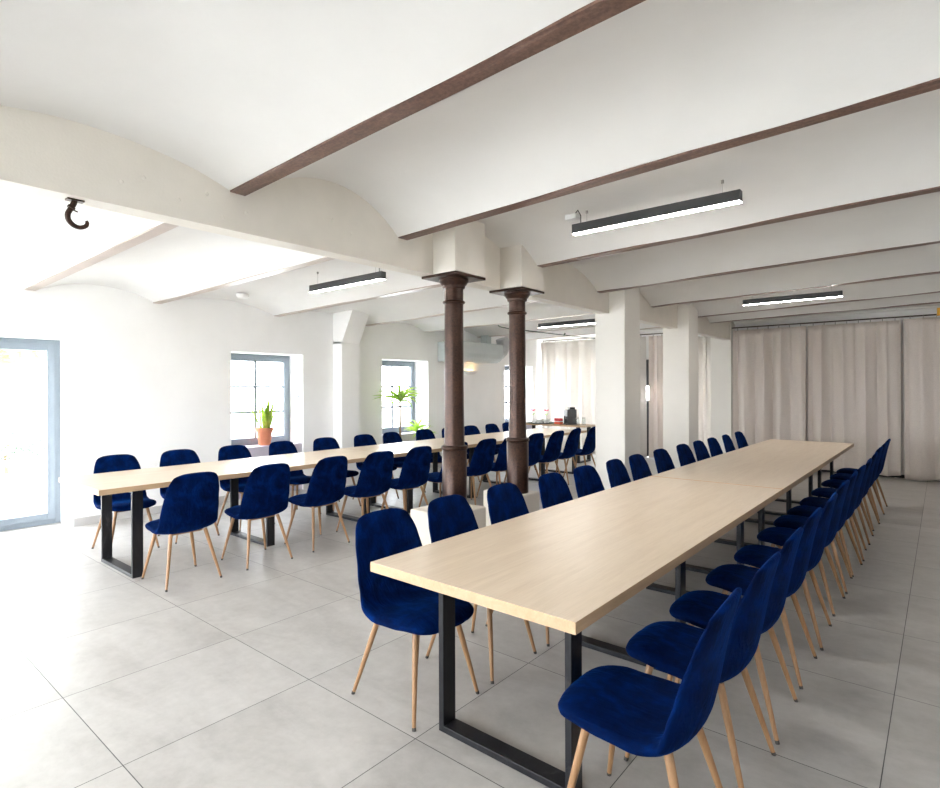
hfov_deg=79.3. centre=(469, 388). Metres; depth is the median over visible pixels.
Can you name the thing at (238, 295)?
smoke detector
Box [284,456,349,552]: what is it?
dining chair
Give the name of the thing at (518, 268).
block
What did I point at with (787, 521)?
dining chair
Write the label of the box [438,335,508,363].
unit
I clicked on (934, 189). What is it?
ceiling beam
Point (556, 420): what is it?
box
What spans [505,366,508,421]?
window
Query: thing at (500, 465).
dining chair
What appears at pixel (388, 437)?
dining chair
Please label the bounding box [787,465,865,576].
dining chair
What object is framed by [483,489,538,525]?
pedestal
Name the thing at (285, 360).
window
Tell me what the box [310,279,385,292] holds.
diffuser
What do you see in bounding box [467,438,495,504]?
dining chair
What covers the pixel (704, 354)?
curtain
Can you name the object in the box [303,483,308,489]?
baseboard
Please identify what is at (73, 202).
iron hook
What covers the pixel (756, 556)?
dining chair
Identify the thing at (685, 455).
dining chair
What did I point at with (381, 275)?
lamp
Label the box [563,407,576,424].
coffee machine
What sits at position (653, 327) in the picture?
ceiling beam
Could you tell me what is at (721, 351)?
pier
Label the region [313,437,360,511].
dining chair
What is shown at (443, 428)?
dining chair
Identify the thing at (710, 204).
diffuser
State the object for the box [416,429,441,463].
dining chair
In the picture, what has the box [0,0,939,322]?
ceiling
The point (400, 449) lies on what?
table
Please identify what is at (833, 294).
lamp
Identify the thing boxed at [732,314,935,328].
curtain rod
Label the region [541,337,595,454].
curtain
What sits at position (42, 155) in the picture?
girder
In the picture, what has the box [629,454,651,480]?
dining chair
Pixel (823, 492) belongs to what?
dining chair
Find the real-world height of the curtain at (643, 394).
2.616 m
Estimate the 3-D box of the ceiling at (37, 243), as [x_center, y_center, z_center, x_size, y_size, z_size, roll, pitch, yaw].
[-1.189,-1.189,6.822,4.152,0.321,14.471,0,0,40]
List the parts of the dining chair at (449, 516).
leg, leg, leg, leg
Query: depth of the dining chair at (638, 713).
1.78 m
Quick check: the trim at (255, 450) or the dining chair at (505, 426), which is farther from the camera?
the dining chair at (505, 426)
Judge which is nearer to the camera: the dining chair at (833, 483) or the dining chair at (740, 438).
the dining chair at (833, 483)
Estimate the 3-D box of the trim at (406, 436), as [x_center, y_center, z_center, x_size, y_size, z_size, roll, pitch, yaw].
[-1.301,1.159,10.196,0.390,0.690,1.120,0,0,40]
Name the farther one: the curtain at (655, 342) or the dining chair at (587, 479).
the curtain at (655, 342)
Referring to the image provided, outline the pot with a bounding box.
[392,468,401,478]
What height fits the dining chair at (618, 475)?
0.867 m
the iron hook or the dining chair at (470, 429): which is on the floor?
the dining chair at (470, 429)
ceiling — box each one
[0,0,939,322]
[0,188,662,339]
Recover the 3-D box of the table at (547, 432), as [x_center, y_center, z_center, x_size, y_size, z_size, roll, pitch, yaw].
[1.177,1.123,9.749,0.985,0.745,1.614,0,0,40]
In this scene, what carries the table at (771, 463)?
on the floor
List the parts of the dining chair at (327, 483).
leg, leg, leg, leg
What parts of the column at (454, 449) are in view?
plate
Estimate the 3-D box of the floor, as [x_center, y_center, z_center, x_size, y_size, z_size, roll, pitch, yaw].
[0.771,1.597,5.296,10.002,0.200,14.920,0,0,40]
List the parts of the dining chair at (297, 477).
leg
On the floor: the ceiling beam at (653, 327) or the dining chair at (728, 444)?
the dining chair at (728, 444)
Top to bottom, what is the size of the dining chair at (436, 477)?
0.867 m
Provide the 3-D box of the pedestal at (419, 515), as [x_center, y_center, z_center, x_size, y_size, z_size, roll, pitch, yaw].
[-0.174,1.236,4.599,0.420,0.530,0.460,0,0,40]
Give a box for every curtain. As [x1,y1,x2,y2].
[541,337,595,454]
[640,335,646,456]
[649,333,662,457]
[698,336,710,456]
[732,324,805,449]
[808,318,900,475]
[904,314,939,480]
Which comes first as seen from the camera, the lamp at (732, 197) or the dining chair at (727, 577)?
the dining chair at (727, 577)
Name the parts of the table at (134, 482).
leg frame, leg frame, leg frame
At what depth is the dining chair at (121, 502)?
5.40 m
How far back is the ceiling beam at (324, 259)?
5.57 m
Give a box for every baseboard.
[74,495,229,526]
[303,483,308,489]
[430,454,497,468]
[822,470,936,480]
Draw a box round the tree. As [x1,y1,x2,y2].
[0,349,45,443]
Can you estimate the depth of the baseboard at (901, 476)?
9.41 m
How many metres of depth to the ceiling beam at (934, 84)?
2.80 m
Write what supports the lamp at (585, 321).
hanging from the ceiling at (37, 243)
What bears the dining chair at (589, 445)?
on the floor
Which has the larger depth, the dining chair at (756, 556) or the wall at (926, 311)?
the wall at (926, 311)
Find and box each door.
[0,337,60,531]
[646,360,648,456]
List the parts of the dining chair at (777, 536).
leg, leg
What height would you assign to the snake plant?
0.784 m
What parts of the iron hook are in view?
fixing plate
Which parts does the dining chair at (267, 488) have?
leg, leg, leg, leg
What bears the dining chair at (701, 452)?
on the floor
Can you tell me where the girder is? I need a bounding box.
[0,105,729,339]
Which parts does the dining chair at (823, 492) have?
leg, leg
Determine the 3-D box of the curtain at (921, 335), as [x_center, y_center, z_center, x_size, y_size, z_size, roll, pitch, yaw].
[7.738,0.155,8.484,1.980,2.631,0.146,0,0,39]
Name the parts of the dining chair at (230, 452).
leg, leg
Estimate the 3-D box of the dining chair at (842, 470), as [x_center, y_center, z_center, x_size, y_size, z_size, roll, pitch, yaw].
[4.907,1.053,7.082,0.561,0.867,0.465,0,0,41]
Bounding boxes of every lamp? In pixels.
[309,268,385,292]
[538,319,594,327]
[565,180,741,234]
[743,290,842,305]
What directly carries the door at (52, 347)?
in the wall at (141, 378)
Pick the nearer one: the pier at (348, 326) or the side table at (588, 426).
the pier at (348, 326)
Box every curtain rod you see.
[543,333,662,341]
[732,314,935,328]
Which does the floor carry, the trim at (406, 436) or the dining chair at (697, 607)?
the dining chair at (697, 607)
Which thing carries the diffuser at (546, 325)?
attached to the lamp at (585, 321)
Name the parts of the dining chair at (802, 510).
leg, leg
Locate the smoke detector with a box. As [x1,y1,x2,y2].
[236,293,248,298]
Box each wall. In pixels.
[0,281,547,526]
[548,307,939,474]
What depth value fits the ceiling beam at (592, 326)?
10.58 m
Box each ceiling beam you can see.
[25,223,177,290]
[153,257,333,303]
[230,0,645,195]
[275,284,441,316]
[366,301,538,325]
[398,78,939,239]
[426,313,594,331]
[478,326,594,337]
[530,327,661,339]
[538,186,939,267]
[597,241,939,292]
[651,271,939,307]
[698,291,939,317]
[713,302,939,322]
[734,306,939,323]
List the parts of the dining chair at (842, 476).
leg, leg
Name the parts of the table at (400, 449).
leg frame, leg frame, leg frame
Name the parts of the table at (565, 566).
leg frame, leg frame, leg frame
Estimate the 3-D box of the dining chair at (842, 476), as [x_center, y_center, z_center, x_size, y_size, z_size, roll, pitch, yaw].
[4.551,1.054,6.649,0.561,0.867,0.465,0,0,42]
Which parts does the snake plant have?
pot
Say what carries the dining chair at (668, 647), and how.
on the floor
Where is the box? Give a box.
[554,418,562,423]
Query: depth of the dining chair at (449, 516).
3.27 m
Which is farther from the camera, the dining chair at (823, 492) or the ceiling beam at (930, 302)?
the ceiling beam at (930, 302)
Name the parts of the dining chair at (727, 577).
leg, leg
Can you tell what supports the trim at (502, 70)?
attached to the ceiling beam at (595, 12)
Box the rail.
[498,325,594,338]
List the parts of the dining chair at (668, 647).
leg, leg, leg, leg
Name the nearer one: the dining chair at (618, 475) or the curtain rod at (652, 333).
the dining chair at (618, 475)
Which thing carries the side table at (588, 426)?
on the floor
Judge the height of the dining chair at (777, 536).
0.867 m
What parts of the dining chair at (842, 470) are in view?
leg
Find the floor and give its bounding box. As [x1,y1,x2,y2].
[0,454,939,787]
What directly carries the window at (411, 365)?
in the wall at (141, 378)
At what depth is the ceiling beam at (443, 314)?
8.32 m
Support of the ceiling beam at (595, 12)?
attached to the ceiling at (231, 91)
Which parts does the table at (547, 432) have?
leg frame, leg frame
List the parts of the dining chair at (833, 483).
leg, leg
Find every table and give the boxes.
[59,448,394,578]
[344,433,528,512]
[370,476,782,787]
[489,428,586,480]
[526,421,594,462]
[652,439,853,573]
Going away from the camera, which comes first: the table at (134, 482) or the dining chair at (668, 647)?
the dining chair at (668, 647)
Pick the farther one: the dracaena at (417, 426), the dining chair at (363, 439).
the dracaena at (417, 426)
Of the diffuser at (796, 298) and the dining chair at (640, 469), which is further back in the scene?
the diffuser at (796, 298)
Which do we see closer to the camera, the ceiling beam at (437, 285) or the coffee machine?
the ceiling beam at (437, 285)
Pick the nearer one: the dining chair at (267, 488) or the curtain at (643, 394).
the dining chair at (267, 488)
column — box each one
[422,271,485,499]
[489,286,543,493]
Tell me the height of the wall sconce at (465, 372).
0.074 m
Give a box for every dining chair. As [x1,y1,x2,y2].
[91,454,159,548]
[141,472,221,591]
[158,449,219,543]
[217,445,251,530]
[221,463,292,570]
[269,441,310,514]
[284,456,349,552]
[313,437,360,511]
[336,451,393,531]
[351,508,478,731]
[353,434,398,498]
[381,446,431,510]
[383,432,425,492]
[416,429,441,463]
[419,442,467,506]
[425,494,536,683]
[442,428,479,481]
[464,425,497,480]
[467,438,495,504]
[476,437,506,497]
[485,424,505,471]
[485,483,549,646]
[502,422,534,467]
[503,433,543,482]
[528,430,563,475]
[538,472,572,508]
[545,428,580,484]
[558,587,741,787]
[563,426,595,476]
[574,465,604,497]
[606,459,630,487]
[624,552,780,787]
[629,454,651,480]
[653,449,674,473]
[669,527,803,744]
[676,444,695,465]
[693,440,710,461]
[705,507,822,689]
[707,437,722,456]
[722,434,735,452]
[734,492,837,650]
[735,431,747,448]
[757,480,849,616]
[773,471,857,593]
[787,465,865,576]
[799,458,871,560]
[811,452,877,544]
[821,446,882,530]
[830,442,887,520]
[836,439,890,506]
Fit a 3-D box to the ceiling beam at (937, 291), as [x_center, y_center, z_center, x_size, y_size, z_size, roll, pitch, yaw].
[5.425,-1.192,7.457,5.007,0.116,0.090,0,0,42]
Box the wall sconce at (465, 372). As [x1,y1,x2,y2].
[464,371,477,374]
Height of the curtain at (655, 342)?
2.594 m
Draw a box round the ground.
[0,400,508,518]
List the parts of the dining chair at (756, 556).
leg, leg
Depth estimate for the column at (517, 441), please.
5.21 m
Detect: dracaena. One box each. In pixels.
[372,384,420,478]
[402,419,435,440]
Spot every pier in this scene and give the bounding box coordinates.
[333,310,368,485]
[595,288,639,489]
[663,303,697,467]
[710,322,734,453]
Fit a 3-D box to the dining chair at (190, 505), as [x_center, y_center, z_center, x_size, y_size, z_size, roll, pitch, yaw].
[-2.284,1.077,4.495,0.561,0.867,0.465,0,0,40]
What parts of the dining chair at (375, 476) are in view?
leg, leg, leg, leg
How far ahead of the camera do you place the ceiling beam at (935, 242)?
5.39 m
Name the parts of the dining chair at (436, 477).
leg, leg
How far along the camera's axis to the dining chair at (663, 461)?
5.84 m
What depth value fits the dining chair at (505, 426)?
10.39 m
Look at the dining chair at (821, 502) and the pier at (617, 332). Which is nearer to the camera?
the dining chair at (821, 502)
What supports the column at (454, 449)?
on the pedestal at (419, 515)
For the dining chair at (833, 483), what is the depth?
6.09 m
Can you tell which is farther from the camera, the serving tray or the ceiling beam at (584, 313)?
the serving tray
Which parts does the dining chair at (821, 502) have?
leg, leg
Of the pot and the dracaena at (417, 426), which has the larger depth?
the dracaena at (417, 426)
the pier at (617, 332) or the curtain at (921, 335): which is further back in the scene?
the curtain at (921, 335)
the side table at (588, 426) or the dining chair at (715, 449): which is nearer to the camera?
the dining chair at (715, 449)
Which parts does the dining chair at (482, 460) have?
leg, leg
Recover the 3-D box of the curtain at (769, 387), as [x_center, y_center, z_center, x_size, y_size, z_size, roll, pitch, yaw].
[5.481,0.158,10.419,1.222,2.610,0.142,0,0,40]
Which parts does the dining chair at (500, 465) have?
leg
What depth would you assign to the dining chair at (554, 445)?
8.42 m
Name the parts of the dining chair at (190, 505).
leg, leg, under frame, leg, leg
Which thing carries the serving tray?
on the side table at (588, 426)
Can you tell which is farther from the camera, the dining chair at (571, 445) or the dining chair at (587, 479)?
the dining chair at (571, 445)
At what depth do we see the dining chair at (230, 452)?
6.31 m
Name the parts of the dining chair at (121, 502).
leg, leg, leg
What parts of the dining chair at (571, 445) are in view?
leg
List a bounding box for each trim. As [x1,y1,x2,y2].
[239,442,301,498]
[382,431,415,443]
[431,70,502,105]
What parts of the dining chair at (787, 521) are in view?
leg, leg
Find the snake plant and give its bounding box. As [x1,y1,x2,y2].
[243,391,280,445]
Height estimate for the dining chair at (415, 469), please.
0.867 m
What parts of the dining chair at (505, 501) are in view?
leg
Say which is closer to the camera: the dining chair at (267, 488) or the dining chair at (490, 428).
the dining chair at (267, 488)
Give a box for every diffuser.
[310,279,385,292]
[540,323,594,327]
[573,200,741,234]
[744,296,841,305]
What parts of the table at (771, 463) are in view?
leg frame, leg frame, leg frame, leg frame, leg frame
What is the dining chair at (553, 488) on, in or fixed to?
on the floor
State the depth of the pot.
9.16 m
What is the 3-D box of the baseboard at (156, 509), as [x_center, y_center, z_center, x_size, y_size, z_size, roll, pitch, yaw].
[-3.755,1.470,6.886,0.012,0.085,1.790,0,0,40]
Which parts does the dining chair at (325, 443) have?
leg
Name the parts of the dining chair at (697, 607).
leg, leg, leg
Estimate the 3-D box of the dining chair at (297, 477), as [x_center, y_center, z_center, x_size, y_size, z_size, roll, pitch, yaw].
[-2.090,1.077,6.739,0.561,0.867,0.465,0,0,36]
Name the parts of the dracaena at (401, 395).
stem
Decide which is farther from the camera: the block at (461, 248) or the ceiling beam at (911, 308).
the ceiling beam at (911, 308)
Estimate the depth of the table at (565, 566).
2.53 m
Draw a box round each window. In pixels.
[231,353,289,445]
[382,360,414,433]
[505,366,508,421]
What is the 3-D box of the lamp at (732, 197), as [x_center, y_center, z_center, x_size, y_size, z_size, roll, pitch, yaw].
[1.216,-1.243,3.917,1.235,0.186,0.098,0,0,40]
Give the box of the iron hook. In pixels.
[64,197,88,229]
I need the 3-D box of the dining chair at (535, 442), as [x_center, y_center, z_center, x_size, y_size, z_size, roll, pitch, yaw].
[0.760,1.067,8.154,0.561,0.867,0.465,0,0,43]
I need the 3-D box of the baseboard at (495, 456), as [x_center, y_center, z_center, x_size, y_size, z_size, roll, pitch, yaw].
[0.001,1.458,11.397,0.012,0.085,2.390,0,0,40]
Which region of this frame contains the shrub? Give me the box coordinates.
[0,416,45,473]
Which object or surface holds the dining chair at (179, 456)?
on the floor
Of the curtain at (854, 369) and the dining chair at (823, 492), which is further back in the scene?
the curtain at (854, 369)
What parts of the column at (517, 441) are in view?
plate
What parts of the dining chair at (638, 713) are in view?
leg, leg, leg, leg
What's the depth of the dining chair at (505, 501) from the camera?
3.72 m
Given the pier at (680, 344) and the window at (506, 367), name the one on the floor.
the pier at (680, 344)
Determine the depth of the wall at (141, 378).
7.15 m
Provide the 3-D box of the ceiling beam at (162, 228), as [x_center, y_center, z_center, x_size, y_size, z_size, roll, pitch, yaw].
[-3.004,-1.073,4.618,4.083,0.098,0.090,0,0,39]
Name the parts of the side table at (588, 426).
leg frame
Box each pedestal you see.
[410,504,485,545]
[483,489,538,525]
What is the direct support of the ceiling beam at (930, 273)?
attached to the ceiling at (231, 91)
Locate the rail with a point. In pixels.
(498, 325)
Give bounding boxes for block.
[433,221,484,276]
[500,244,543,290]
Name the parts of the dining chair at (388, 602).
leg, leg, leg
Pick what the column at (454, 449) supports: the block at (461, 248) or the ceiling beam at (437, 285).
the block at (461, 248)
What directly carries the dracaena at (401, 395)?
on the floor
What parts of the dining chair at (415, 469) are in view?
leg, leg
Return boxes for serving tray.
[527,421,553,423]
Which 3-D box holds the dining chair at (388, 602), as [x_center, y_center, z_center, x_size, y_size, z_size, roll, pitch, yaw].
[-0.271,1.070,2.786,0.561,0.867,0.465,0,0,43]
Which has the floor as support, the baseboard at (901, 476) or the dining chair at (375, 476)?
the dining chair at (375, 476)

